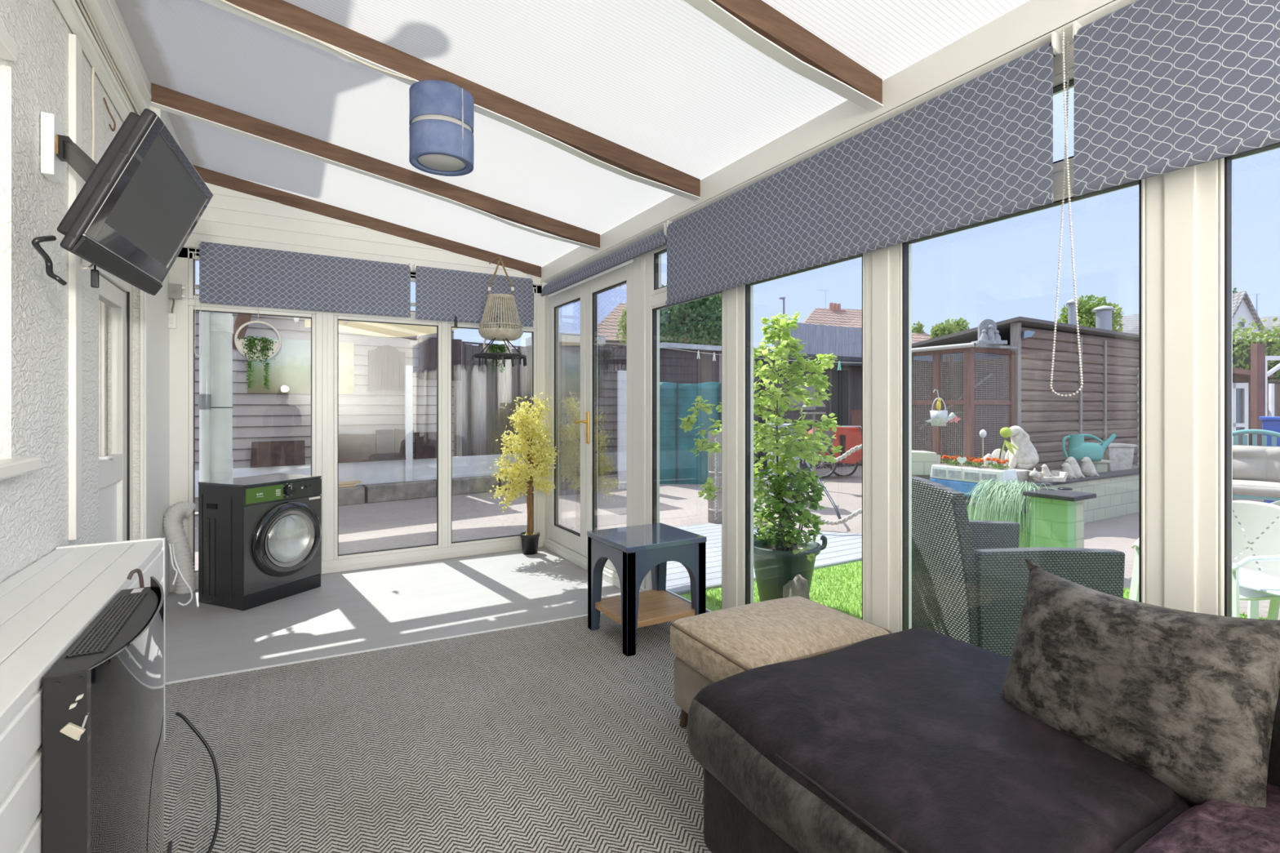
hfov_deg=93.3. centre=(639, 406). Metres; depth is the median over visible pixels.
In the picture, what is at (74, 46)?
trunking
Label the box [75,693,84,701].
switch
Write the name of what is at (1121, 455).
planter
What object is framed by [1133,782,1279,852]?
seat cushion
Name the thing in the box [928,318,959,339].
conifer
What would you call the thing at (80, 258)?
cable
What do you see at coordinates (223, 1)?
cable
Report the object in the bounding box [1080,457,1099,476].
bird
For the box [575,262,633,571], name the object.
door
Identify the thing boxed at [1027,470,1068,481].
trough
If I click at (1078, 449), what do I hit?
watering can
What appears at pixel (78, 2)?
cable
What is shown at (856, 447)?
swag
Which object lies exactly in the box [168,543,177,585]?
hose
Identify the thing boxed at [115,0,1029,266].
ceiling
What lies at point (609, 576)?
baseboard
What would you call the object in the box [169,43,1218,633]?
window
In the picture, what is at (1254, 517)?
plastic chair
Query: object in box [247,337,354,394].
window
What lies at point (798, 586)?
rock
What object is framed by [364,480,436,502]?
block
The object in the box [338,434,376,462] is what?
leaning board
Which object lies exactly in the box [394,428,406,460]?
leaning board
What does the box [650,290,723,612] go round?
window
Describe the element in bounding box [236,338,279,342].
shelf
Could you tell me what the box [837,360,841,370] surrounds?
peg
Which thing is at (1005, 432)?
stake
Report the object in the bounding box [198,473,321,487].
washing machine top
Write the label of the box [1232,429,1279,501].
chair
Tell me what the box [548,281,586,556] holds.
door
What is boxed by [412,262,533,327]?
roller blind
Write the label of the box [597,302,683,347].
house
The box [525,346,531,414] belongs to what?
post
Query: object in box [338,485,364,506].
block
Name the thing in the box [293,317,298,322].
string light
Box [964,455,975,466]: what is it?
marigold
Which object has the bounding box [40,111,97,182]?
wall bracket
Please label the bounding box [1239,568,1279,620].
garden table
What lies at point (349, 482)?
plank
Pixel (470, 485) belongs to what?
block
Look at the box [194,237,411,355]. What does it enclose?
roller blind
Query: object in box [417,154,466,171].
diffuser
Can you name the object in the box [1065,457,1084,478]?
bird
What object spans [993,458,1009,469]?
marigold
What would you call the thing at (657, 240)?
roller blind
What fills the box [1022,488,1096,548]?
pillar
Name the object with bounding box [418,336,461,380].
curtain
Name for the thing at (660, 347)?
washing line
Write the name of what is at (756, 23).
rafter
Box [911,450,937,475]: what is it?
planter
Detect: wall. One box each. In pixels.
[0,0,169,597]
[177,182,542,293]
[912,465,1138,547]
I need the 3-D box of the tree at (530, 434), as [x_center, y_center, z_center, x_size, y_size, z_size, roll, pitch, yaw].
[-1.092,0.609,5.573,0.643,1.522,0.498,0,0,-30]
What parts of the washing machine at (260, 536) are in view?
handle, drawer, panel, control panel, door handle, door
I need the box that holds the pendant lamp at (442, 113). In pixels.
[408,80,474,176]
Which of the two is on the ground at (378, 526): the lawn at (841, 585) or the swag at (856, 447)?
the lawn at (841, 585)
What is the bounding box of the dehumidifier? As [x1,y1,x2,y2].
[42,576,164,852]
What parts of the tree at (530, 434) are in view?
pot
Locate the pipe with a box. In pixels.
[209,311,233,480]
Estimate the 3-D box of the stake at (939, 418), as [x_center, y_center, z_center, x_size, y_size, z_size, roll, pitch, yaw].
[3.164,0.247,6.300,0.388,0.864,0.170,0,0,0]
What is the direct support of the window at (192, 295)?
attached to the window at (905, 248)
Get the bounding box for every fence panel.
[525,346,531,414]
[597,343,626,475]
[1267,379,1279,416]
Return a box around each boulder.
[981,453,995,466]
[991,448,1005,467]
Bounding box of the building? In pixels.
[195,289,527,511]
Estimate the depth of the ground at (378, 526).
7.79 m
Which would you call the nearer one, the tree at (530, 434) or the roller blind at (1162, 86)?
the roller blind at (1162, 86)
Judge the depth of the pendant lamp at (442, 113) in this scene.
2.79 m
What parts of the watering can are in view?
handle, spout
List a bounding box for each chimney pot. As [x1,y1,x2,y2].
[829,302,833,309]
[833,302,837,309]
[836,303,840,310]
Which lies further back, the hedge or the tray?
the hedge
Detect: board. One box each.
[250,440,305,467]
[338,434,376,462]
[368,345,405,391]
[375,429,394,461]
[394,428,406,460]
[414,431,436,458]
[617,370,626,488]
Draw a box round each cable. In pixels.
[31,235,66,285]
[75,0,134,112]
[79,257,93,269]
[80,0,140,115]
[91,62,108,160]
[219,0,412,80]
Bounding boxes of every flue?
[1066,298,1079,324]
[1091,305,1115,330]
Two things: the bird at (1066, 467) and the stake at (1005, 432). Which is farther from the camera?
the bird at (1066, 467)
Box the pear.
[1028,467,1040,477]
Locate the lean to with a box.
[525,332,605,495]
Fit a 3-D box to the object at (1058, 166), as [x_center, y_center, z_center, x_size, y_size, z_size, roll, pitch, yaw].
[1.319,-0.938,2.171,0.070,0.325,0.835,0,0,-30]
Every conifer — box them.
[911,320,924,333]
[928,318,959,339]
[949,317,969,331]
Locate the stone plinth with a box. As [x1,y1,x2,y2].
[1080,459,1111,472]
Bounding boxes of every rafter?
[151,82,599,250]
[192,164,541,279]
[200,0,700,201]
[683,0,883,112]
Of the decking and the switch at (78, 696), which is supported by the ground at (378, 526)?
the decking
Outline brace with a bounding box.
[232,313,252,349]
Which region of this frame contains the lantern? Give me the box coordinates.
[478,257,523,341]
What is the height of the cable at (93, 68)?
0.791 m
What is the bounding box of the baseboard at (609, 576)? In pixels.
[542,537,647,591]
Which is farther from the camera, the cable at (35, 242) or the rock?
the rock
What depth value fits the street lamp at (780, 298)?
20.97 m
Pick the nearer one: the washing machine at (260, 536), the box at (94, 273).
the box at (94, 273)
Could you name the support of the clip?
hanging from the roller blind at (441, 294)
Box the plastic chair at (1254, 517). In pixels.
[1128,500,1279,617]
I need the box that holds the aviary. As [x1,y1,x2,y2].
[911,342,1017,465]
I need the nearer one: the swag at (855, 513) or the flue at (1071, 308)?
the swag at (855, 513)
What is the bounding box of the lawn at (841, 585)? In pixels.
[679,560,1279,620]
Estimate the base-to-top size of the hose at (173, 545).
0.372 m
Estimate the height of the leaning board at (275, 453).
0.350 m
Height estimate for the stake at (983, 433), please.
0.691 m
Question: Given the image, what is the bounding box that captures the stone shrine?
[970,319,1007,345]
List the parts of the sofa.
backrest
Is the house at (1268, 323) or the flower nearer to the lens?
the flower
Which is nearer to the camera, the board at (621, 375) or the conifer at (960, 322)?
the board at (621, 375)
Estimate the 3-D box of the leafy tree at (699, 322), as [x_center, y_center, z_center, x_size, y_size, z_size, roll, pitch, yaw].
[1.558,-1.499,20.352,3.530,5.839,3.300,0,0,-10]
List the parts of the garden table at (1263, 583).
leg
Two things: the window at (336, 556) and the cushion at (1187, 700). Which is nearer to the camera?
the cushion at (1187, 700)
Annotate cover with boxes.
[659,380,721,484]
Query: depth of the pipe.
4.83 m
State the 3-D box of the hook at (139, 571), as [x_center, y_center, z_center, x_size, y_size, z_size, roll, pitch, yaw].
[-1.536,0.732,1.845,0.022,0.477,0.056,0,0,3]
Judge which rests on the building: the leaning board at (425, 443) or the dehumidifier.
the leaning board at (425, 443)
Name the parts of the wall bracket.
wall plate, arm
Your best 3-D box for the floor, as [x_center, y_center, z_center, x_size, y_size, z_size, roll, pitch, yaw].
[-0.440,1.430,2.048,3.270,0.120,7.380,0,0,-30]
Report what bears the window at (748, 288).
attached to the window at (905, 248)
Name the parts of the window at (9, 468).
head trim, sill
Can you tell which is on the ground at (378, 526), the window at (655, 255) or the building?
the building
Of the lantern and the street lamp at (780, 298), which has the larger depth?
the street lamp at (780, 298)
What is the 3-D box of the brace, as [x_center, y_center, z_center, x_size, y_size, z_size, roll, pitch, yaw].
[-3.632,-0.777,5.521,0.241,0.516,0.060,0,0,-30]
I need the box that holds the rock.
[782,573,809,599]
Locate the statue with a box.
[1002,425,1039,470]
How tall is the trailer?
1.074 m
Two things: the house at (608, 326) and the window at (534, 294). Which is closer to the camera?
the window at (534, 294)
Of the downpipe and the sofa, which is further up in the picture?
the downpipe
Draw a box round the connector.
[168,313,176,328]
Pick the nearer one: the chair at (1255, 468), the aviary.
the chair at (1255, 468)
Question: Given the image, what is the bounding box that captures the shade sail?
[304,319,460,337]
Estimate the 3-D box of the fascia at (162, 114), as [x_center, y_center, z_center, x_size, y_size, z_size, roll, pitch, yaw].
[-3.078,-1.715,3.951,0.080,0.130,1.210,0,0,-30]
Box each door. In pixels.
[98,267,132,542]
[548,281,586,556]
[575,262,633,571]
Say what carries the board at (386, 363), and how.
attached to the building
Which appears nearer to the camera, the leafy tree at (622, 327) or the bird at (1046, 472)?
the bird at (1046, 472)
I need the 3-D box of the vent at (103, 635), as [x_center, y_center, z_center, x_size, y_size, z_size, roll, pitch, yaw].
[-1.349,0.547,1.545,0.066,0.001,0.500,0,0,-30]
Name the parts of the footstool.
leg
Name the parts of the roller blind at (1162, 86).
bead chain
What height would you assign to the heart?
0.211 m
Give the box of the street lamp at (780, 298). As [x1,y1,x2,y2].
[778,297,785,318]
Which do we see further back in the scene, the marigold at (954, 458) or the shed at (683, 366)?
the shed at (683, 366)
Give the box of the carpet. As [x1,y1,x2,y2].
[164,612,711,852]
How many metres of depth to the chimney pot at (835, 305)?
31.42 m
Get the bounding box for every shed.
[659,342,759,470]
[756,352,862,470]
[911,316,1138,471]
[1232,367,1273,445]
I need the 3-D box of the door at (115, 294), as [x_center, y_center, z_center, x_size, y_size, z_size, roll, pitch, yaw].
[-2.841,0.310,3.227,0.157,2.120,0.960,0,0,-30]
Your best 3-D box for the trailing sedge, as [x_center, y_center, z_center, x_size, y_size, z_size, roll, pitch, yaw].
[3.381,0.940,5.539,0.547,0.552,1.020,0,0,-30]
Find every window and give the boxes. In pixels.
[0,0,132,479]
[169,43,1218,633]
[188,252,199,299]
[188,305,315,576]
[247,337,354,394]
[333,315,441,559]
[410,275,415,315]
[448,323,536,546]
[533,289,536,324]
[650,244,666,296]
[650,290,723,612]
[743,253,864,620]
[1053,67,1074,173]
[1218,142,1279,617]
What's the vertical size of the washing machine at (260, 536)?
0.845 m
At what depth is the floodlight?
8.44 m
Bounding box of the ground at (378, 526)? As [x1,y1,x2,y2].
[195,465,1279,620]
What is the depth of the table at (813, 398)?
10.30 m
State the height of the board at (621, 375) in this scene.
2.050 m
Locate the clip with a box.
[453,316,457,327]
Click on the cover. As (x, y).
(677, 465)
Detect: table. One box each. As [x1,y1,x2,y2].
[586,523,706,656]
[802,397,826,471]
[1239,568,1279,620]
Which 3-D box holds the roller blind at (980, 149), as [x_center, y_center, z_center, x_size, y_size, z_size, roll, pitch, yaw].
[0.776,-0.931,2.940,0.080,0.550,2.291,0,0,-30]
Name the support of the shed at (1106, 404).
on the ground at (378, 526)
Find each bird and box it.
[1040,464,1053,476]
[1061,462,1076,479]
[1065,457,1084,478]
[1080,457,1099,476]
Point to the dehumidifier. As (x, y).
(103, 700)
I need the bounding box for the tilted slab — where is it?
[936,453,940,463]
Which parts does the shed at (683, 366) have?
shed door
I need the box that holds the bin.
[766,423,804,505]
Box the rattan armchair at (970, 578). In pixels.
[911,475,1124,657]
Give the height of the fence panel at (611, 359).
2.750 m
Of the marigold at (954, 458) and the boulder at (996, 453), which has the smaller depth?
the marigold at (954, 458)
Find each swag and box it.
[754,431,862,462]
[754,476,862,524]
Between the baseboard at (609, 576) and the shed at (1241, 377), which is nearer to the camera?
the baseboard at (609, 576)
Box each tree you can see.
[488,391,559,555]
[615,306,626,344]
[659,283,721,346]
[677,311,842,601]
[1057,294,1124,332]
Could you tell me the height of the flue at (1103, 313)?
0.755 m
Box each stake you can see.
[925,389,960,463]
[979,429,986,466]
[999,426,1019,465]
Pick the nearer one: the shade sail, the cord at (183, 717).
the cord at (183, 717)
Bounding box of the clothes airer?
[471,315,526,367]
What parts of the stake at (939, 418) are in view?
can handle, spout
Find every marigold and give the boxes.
[940,454,953,463]
[949,455,960,465]
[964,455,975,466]
[972,457,984,467]
[984,457,1001,467]
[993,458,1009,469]
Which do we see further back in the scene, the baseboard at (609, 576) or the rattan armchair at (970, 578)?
the baseboard at (609, 576)
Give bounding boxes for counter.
[0,537,165,852]
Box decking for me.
[666,523,862,595]
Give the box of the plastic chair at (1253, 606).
[1234,500,1279,618]
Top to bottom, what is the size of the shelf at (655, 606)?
0.037 m
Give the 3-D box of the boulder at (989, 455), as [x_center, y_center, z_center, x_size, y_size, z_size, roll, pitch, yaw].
[4.133,0.663,7.173,0.172,0.226,0.130,0,0,0]
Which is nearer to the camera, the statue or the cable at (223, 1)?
the cable at (223, 1)
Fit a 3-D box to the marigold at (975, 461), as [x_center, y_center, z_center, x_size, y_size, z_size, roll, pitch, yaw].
[3.306,0.543,5.902,0.114,0.095,0.185,0,0,30]
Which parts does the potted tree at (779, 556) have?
pot, pot handle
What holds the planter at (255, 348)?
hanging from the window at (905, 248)
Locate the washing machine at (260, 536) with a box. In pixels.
[198,473,321,610]
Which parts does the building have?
corner post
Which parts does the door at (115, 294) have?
handle, pane, panel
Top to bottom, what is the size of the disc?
0.018 m
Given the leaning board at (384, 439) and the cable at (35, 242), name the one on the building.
the leaning board at (384, 439)
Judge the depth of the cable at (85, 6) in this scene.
2.75 m
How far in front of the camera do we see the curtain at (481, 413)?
10.55 m
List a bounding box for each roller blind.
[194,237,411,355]
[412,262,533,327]
[541,222,666,296]
[665,31,1064,305]
[1049,0,1279,396]
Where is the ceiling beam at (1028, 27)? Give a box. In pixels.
[540,0,1137,284]
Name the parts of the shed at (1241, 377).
white door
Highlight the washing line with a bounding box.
[659,346,862,363]
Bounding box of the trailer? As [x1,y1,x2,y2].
[800,426,862,478]
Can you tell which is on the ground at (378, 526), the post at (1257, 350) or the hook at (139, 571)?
the post at (1257, 350)
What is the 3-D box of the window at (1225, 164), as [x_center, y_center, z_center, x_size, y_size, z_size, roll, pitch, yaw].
[1.821,0.287,1.314,0.070,1.965,0.828,0,0,-30]
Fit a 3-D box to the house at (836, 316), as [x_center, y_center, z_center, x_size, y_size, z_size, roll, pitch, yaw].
[10.981,-2.302,32.000,8.422,7.444,15.072,0,0,7]
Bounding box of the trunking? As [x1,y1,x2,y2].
[67,33,81,540]
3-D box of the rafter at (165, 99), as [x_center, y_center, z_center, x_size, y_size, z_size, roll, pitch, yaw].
[-1.538,-1.534,4.110,2.802,0.561,0.060,0,0,-30]
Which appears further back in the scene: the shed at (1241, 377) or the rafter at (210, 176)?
the shed at (1241, 377)
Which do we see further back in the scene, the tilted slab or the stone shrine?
the stone shrine
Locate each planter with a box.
[234,306,281,389]
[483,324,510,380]
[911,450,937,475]
[929,463,1017,501]
[1098,443,1137,471]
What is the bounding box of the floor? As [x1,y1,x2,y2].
[165,546,621,682]
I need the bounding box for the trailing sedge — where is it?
[965,477,1057,541]
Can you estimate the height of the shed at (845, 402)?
2.600 m
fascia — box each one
[75,0,151,113]
[150,93,182,149]
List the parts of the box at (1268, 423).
box lid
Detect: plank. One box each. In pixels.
[338,480,360,484]
[338,483,356,487]
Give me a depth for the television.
1.76 m
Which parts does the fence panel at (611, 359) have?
rail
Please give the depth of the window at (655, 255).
4.20 m
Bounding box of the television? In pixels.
[57,108,213,295]
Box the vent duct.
[162,501,195,594]
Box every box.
[90,269,98,288]
[168,283,185,313]
[1258,416,1279,503]
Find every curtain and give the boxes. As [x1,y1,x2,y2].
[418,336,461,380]
[453,339,528,478]
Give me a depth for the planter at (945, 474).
5.89 m
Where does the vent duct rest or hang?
attached to the wall at (33, 305)
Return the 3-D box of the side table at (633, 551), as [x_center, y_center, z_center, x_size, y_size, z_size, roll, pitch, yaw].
[0.033,1.062,3.635,0.536,0.595,0.506,0,0,-30]
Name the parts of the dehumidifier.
lever plate, glass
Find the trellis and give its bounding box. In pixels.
[1265,355,1279,416]
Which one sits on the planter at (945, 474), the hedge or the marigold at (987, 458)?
the marigold at (987, 458)
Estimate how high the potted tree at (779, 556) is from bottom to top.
2.091 m
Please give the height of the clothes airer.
0.435 m
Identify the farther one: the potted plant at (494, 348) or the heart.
the heart
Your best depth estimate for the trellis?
10.30 m
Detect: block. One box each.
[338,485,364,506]
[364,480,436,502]
[434,475,498,495]
[498,474,527,490]
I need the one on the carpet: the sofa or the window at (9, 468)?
the sofa
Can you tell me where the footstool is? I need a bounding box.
[670,595,892,727]
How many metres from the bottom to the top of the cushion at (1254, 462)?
0.440 m
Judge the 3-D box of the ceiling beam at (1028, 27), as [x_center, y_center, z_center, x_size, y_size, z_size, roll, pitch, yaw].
[0.889,-1.271,2.885,0.150,0.188,7.280,0,0,-30]
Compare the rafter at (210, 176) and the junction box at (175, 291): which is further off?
the rafter at (210, 176)
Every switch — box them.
[68,702,77,709]
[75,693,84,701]
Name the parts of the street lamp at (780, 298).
lamp post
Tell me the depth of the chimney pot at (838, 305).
31.56 m
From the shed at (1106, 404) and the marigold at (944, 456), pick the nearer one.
the marigold at (944, 456)
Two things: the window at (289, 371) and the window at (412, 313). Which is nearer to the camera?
the window at (412, 313)
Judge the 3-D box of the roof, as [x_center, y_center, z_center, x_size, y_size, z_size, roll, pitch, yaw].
[5.405,-0.540,17.988,3.509,3.920,0.100,0,0,-28]
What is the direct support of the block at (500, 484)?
on the ground at (378, 526)
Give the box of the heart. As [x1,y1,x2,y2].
[956,457,966,479]
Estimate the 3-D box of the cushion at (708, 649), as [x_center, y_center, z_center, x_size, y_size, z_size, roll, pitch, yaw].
[0.579,0.987,2.523,0.760,0.179,0.580,0,0,-28]
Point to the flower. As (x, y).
(951, 417)
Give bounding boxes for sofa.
[687,627,1279,852]
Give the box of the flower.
[949,415,960,422]
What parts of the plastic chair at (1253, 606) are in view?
leg, backrest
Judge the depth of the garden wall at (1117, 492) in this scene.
7.58 m
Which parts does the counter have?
edge trim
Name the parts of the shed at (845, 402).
doorway, door frame, red panel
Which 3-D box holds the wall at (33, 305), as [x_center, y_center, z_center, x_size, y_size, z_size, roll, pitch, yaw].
[-1.768,-0.305,1.329,0.250,3.350,7.280,0,0,-30]
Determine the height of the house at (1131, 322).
8.527 m
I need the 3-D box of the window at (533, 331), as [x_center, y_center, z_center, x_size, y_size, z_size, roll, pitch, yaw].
[-1.391,0.255,5.715,0.845,2.030,0.070,0,0,-30]
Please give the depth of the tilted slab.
6.76 m
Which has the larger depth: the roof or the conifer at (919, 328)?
the conifer at (919, 328)
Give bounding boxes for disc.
[1057,487,1072,489]
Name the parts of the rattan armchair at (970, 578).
backrest, arm, arm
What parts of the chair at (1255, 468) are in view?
seat, frame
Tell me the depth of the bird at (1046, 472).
7.04 m
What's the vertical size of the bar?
0.945 m
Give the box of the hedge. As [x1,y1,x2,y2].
[1232,315,1279,382]
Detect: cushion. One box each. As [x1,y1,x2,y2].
[670,595,888,682]
[1000,558,1279,807]
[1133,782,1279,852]
[1232,444,1279,482]
[1232,479,1279,497]
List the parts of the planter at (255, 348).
half panel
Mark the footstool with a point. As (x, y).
(708, 648)
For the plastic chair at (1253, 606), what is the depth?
3.77 m
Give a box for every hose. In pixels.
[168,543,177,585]
[171,543,192,605]
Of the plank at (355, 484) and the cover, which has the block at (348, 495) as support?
the plank at (355, 484)
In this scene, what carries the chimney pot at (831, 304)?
on the house at (836, 316)
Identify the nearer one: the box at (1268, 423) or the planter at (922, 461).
the planter at (922, 461)
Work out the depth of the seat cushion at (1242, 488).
6.72 m
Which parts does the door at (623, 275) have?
lever handle, handle plate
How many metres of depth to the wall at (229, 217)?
4.87 m
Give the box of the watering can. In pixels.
[1062,433,1116,461]
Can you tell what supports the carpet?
on the floor
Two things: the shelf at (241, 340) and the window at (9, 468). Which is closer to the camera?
the window at (9, 468)
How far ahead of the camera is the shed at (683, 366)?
12.66 m
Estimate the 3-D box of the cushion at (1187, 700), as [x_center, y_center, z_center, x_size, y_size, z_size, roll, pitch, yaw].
[1.225,0.673,1.530,0.278,0.430,0.589,0,0,-27]
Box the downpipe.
[198,311,210,481]
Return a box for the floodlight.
[1021,330,1035,338]
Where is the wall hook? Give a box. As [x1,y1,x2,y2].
[103,97,115,131]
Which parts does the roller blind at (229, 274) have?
bead chain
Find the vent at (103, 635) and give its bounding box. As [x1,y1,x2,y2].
[64,592,147,658]
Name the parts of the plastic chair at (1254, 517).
leg, arm, leg, backrest, arm, seat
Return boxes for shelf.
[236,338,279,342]
[595,589,695,627]
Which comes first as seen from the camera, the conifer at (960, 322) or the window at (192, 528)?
the window at (192, 528)
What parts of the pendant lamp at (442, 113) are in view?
lamp shade, lamp shade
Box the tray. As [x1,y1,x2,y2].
[802,412,826,413]
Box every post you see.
[707,431,721,524]
[1250,343,1265,445]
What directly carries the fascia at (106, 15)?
attached to the wall at (33, 305)
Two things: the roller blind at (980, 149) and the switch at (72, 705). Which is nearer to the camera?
the switch at (72, 705)
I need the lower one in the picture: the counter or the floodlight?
the counter
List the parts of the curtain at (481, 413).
post, rail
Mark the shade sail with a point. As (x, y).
(373, 329)
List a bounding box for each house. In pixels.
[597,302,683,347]
[802,288,930,343]
[1115,313,1138,334]
[1232,290,1263,342]
[1257,315,1279,340]
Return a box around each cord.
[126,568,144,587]
[168,711,221,852]
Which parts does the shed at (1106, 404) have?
white door frame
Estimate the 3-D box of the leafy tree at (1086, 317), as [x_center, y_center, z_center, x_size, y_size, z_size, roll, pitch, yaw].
[19.230,-1.688,25.847,2.373,6.216,2.744,0,0,40]
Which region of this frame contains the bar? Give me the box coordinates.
[800,450,841,519]
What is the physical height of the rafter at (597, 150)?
0.561 m
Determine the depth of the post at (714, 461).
7.37 m
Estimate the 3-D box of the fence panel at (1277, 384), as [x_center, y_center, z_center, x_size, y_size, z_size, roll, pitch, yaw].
[12.943,0.420,13.524,0.100,2.000,3.201,0,0,-18]

